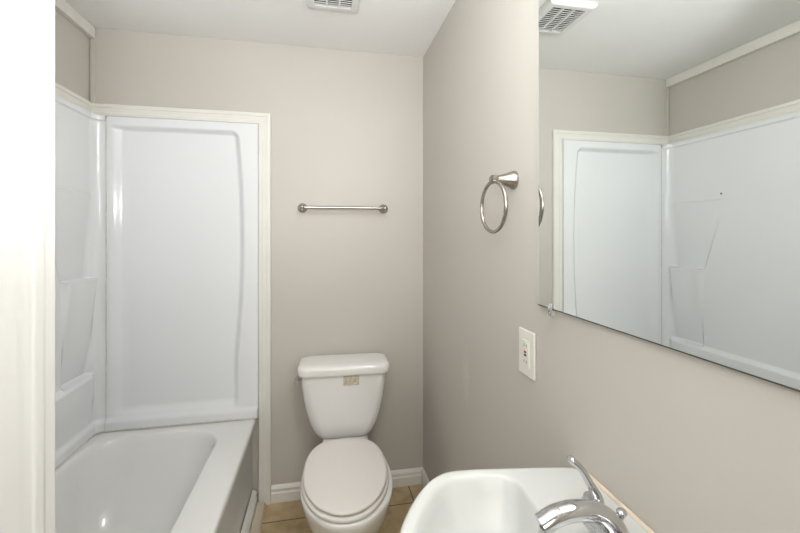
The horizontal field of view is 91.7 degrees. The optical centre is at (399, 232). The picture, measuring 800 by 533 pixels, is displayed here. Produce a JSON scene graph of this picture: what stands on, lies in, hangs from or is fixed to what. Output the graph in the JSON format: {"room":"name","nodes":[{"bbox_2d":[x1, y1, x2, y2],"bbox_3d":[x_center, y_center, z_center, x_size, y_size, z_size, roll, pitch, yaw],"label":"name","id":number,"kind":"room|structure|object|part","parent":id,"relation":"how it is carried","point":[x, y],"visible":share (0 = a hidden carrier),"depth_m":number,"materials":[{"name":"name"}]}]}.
{"room":"bathroom","nodes":[
{"label":"bathroom","id":0,"kind":"room"},
{"bbox_2d":[55,9,89,100],"bbox_3d":[-1.238,0.196,0.662,0.100,2.258,2.220,0,0,-11],"label":"wall","id":1,"kind":"structure","parent":0,"point":[72,46],"depth_m":1.63,"materials":[{"name":"beige paint"}]},
{"bbox_2d":[55,82,92,112],"bbox_3d":[-1.260,-0.557,1.081,0.020,0.058,1.387,0,0,-11],"label":"trim","id":2,"kind":"structure","parent":1,"relation":"attached to","point":[60,91],"depth_m":1.61,"materials":[{"name":"beige paint"}]},
{"bbox_2d":[55,0,94,37],"bbox_3d":[-1.258,-0.906,1.080,0.022,0.051,1.384,0,0,-11],"label":"trim","id":3,"kind":"structure","parent":1,"relation":"attached to","point":[61,6],"depth_m":1.62,"materials":[{"name":"beige paint"}]},
{"bbox_2d":[93,28,422,501],"bbox_3d":[-0.651,0.196,1.961,1.757,2.258,0.100,0,0,-11],"label":"wall","id":4,"kind":"structure","parent":0,"point":[347,126],"depth_m":1.96,"materials":[{"name":"beige paint"}]},
{"bbox_2d":[90,38,94,102],"bbox_3d":[-1.392,-0.734,1.758,0.018,0.293,0.010,0,0,-11],"label":"trim","id":5,"kind":"structure","parent":4,"relation":"attached to","point":[92,41],"depth_m":1.75,"materials":[{"name":"beige paint"}]},
{"bbox_2d":[93,103,269,123],"bbox_3d":[-1.017,-0.557,1.827,0.784,0.058,0.020,0,0,-11],"label":"trim","id":6,"kind":"structure","parent":4,"relation":"attached to","point":[117,110],"depth_m":1.81,"materials":[{"name":"beige paint"}]},
{"bbox_2d":[241,490,256,532],"bbox_3d":[-0.570,1.282,1.211,0.022,0.085,1.358,0,0,-11],"label":"trim","id":7,"kind":"structure","parent":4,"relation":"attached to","point":[246,528],"depth_m":1.74,"materials":[{"name":"white paint"}]},
{"bbox_2d":[250,502,265,532],"bbox_3d":[-0.539,1.315,1.217,0.039,0.021,1.358,0,0,-11],"label":"trim","id":8,"kind":"structure","parent":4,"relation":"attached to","point":[260,508],"depth_m":1.78,"materials":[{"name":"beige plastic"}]},
{"bbox_2d":[258,113,270,504],"bbox_3d":[-0.661,0.369,1.897,0.058,1.911,0.020,0,0,-11],"label":"trim","id":9,"kind":"structure","parent":4,"relation":"attached to","point":[264,127],"depth_m":1.89,"materials":[{"name":"beige paint"}]},
{"bbox_2d":[298,203,387,213],"bbox_3d":[-0.280,-0.125,1.946,0.456,0.048,0.073,0,0,-11],"label":"towel bar","id":10,"kind":"object","parent":4,"relation":"attached to","point":[302,207],"visible":1,"depth_m":1.93,"materials":[{"name":"silver metal"}]},
{"bbox_3d":[-0.480,-0.125,1.906,0.048,0.048,0.073,0,0,-11],"label":"post","id":11,"kind":"part","parent":10,"relation":"part of","materials":[{"name":"silver metal"}]},
{"bbox_3d":[-0.080,-0.125,1.985,0.048,0.048,0.073,0,0,-11],"label":"post","id":12,"kind":"part","parent":10,"relation":"part of","materials":[{"name":"silver metal"}]},
{"bbox_2d":[271,467,422,503],"bbox_3d":[-0.255,1.284,1.981,0.771,0.082,0.014,0,0,-11],"label":"baseboard","id":13,"kind":"structure","parent":4,"relation":"attached to","point":[286,492],"depth_m":1.93,"materials":[{"name":"white paint"}]},
{"bbox_2d":[65,0,455,57],"bbox_3d":[-0.435,-0.983,0.872,1.757,0.100,2.320,0,0,-11],"label":"ceiling","id":14,"kind":"structure","parent":0,"point":[391,27],"depth_m":1.70,"materials":[{"name":"white paint"}]},
{"bbox_2d":[306,0,359,12],"bbox_3d":[-0.253,-0.922,1.482,0.212,0.020,0.237,0,0,-11],"label":"ceiling vent","id":15,"kind":"object","parent":14,"relation":"in","point":[339,5],"visible":1,"depth_m":1.56,"materials":[{"name":"white plastic"}]},
{"bbox_2d":[260,484,422,532],"bbox_3d":[-0.330,1.375,0.342,1.757,0.100,3.400,0,0,-11],"label":"floor","id":16,"kind":"structure","parent":0,"point":[282,517],"depth_m":1.82,"materials":[{"name":"beige tile"}]},
{"bbox_2d":[55,418,255,532],"bbox_3d":[-0.913,1.108,1.145,0.710,0.434,1.369,0,0,-11],"label":"bathtub","id":17,"kind":"object","parent":16,"relation":"on","point":[193,478],"visible":0.83,"depth_m":1.62,"materials":[{"name":"white plastic"}]},
{"bbox_2d":[55,95,257,468],"bbox_3d":[-0.912,0.181,1.149,0.724,1.417,1.389,0,0,-11],"label":"tub surround","id":18,"kind":"object","parent":17,"relation":"on","point":[156,220],"visible":0.82,"depth_m":1.80,"materials":[{"name":"white plastic"}]},
{"bbox_3d":[-1.228,0.181,1.075,0.074,1.416,1.356,0,0,-11],"label":"shelf panel","id":19,"kind":"part","parent":18,"relation":"part of","materials":[{"name":"white plastic"}]},
{"bbox_3d":[-1.006,0.181,1.817,0.647,1.416,0.036,0,0,-11],"label":"panel","id":20,"kind":"part","parent":18,"relation":"part of","materials":[{"name":"white plastic"}]},
{"bbox_2d":[294,352,392,532],"bbox_3d":[-0.235,0.965,1.619,0.438,0.720,0.697,0,0,-9],"label":"toilet","id":21,"kind":"object","parent":16,"relation":"on","point":[346,486],"visible":1,"depth_m":1.66,"materials":[{"name":"white ceramic"}]},
{"bbox_3d":[-0.469,0.668,1.766,0.024,0.025,0.063,0,0,-9],"label":"lever","id":22,"kind":"part","parent":21,"relation":"part of","materials":[{"name":"silver metal"}]},
{"bbox_3d":[-0.270,0.630,1.867,0.426,0.050,0.196,0,0,-9],"label":"tank lid","id":23,"kind":"part","parent":21,"relation":"part of","materials":[{"name":"white ceramic"}]},
{"bbox_3d":[-0.270,0.806,1.869,0.398,0.312,0.172,0,0,-9],"label":"tank","id":24,"kind":"part","parent":21,"relation":"part of","materials":[{"name":"white ceramic"}]},
{"bbox_3d":[-0.213,0.952,1.516,0.336,0.020,0.480,0,0,-9],"label":"seat","id":25,"kind":"part","parent":21,"relation":"part of","materials":[{"name":"white plastic"}]},
{"bbox_3d":[-0.214,0.932,1.522,0.326,0.018,0.481,0,0,-9],"label":"lid","id":26,"kind":"part","parent":21,"relation":"part of","materials":[{"name":"white plastic"}]},
{"bbox_3d":[-0.221,1.144,1.606,0.356,0.362,0.666,0,0,-9],"label":"bowl","id":27,"kind":"part","parent":21,"relation":"part of","materials":[{"name":"white ceramic"}]},
{"bbox_2d":[400,467,654,532],"bbox_3d":[0.202,0.901,0.601,0.412,0.848,0.412,0,0,-11],"label":"sink","id":28,"kind":"object","parent":16,"relation":"on","point":[479,500],"visible":0.85,"depth_m":0.74,"materials":[{"name":"white ceramic"}]},
{"bbox_2d":[534,455,628,532],"bbox_3d":[0.285,0.429,0.593,0.157,0.103,0.171,0,0,-11],"label":"faucet","id":29,"kind":"object","parent":28,"relation":"on","point":[591,509],"visible":1,"depth_m":0.59,"materials":[{"name":"silver metal"}]},
{"bbox_3d":[0.282,0.445,0.600,0.153,0.064,0.041,0,0,-11],"label":"spout","id":30,"kind":"part","parent":29,"relation":"part of","materials":[{"name":"silver metal"}]},
{"bbox_3d":[0.316,0.421,0.658,0.063,0.087,0.028,0,0,-11],"label":"lever","id":31,"kind":"part","parent":29,"relation":"part of","materials":[{"name":"silver metal"}]},
{"bbox_3d":[0.329,0.459,0.662,0.042,0.024,0.042,0,0,-11],"label":"handle","id":32,"kind":"part","parent":29,"relation":"part of","materials":[{"name":"silver metal"}]},
{"bbox_3d":[0.336,0.473,0.611,0.050,0.015,0.156,0,0,-11],"label":"plate","id":33,"kind":"part","parent":29,"relation":"part of","materials":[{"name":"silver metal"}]},
{"bbox_3d":[0.353,0.455,0.617,0.016,0.031,0.015,0,0,-11],"label":"pop rod","id":34,"kind":"part","parent":29,"relation":"part of","materials":[{"name":"silver metal"}]},
{"bbox_2d":[423,0,799,532],"bbox_3d":[0.388,0.196,0.984,0.100,2.258,2.220,0,0,-11],"label":"wall","id":35,"kind":"structure","parent":0,"point":[686,443],"depth_m":1.00,"materials":[{"name":"paint"}]},
{"bbox_2d":[421,468,428,487],"bbox_3d":[0.324,1.284,1.015,0.014,0.082,2.106,0,0,-11],"label":"baseboard","id":36,"kind":"structure","parent":35,"relation":"attached to","point":[424,479],"depth_m":2.00,"materials":[{"name":"white paint"}]},
{"bbox_2d":[480,171,518,233],"bbox_3d":[0.282,-0.086,1.071,0.072,0.175,0.148,0,0,-11],"label":"towel ring","id":37,"kind":"object","parent":35,"relation":"attached to","point":[510,180],"visible":1,"depth_m":1.06,"materials":[{"name":"silver metal"}]},
{"bbox_3d":[0.282,-0.147,1.071,0.072,0.052,0.052,0,0,-11],"label":"post","id":38,"kind":"part","parent":37,"relation":"part of","materials":[{"name":"silver metal"}]},
{"bbox_2d":[519,327,535,380],"bbox_3d":[0.327,0.311,1.005,0.010,0.119,0.078,0,0,-11],"label":"wall outlet","id":39,"kind":"object","parent":35,"relation":"attached to","point":[527,339],"visible":1,"depth_m":0.99,"materials":[{"name":"white plastic"}]},
{"bbox_2d":[522,339,528,367],"bbox_3d":[0.328,0.311,1.006,0.008,0.068,0.033,0,0,-11],"label":"receptacle","id":40,"kind":"object","parent":39,"relation":"attached to","point":[525,342],"depth_m":1.00,"materials":[{"name":"white plastic"}]},
{"bbox_2d":[538,0,799,391],"bbox_3d":[0.424,-0.228,0.505,0.013,0.835,0.899,0,0,-11],"label":"mirror","id":41,"kind":"object","parent":35,"relation":"attached to","point":[669,130],"visible":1,"depth_m":0.57,"materials":[{"name":"white mirror"}]},
{"bbox_3d":[0.093,0.196,-0.155,0.922,2.258,0.100,0,0,-11],"label":"wall","id":42,"kind":"structure","parent":0,"visible":0},
{"bbox_2d":[0,0,54,532],"bbox_3d":[-0.378,0.350,0.176,0.103,1.930,0.712,0,0,-11],"label":"door","id":43,"kind":"structure","parent":42,"relation":"in","point":[27,27],"depth_m":0.47,"materials":[{"name":"white paint"}]}
]}

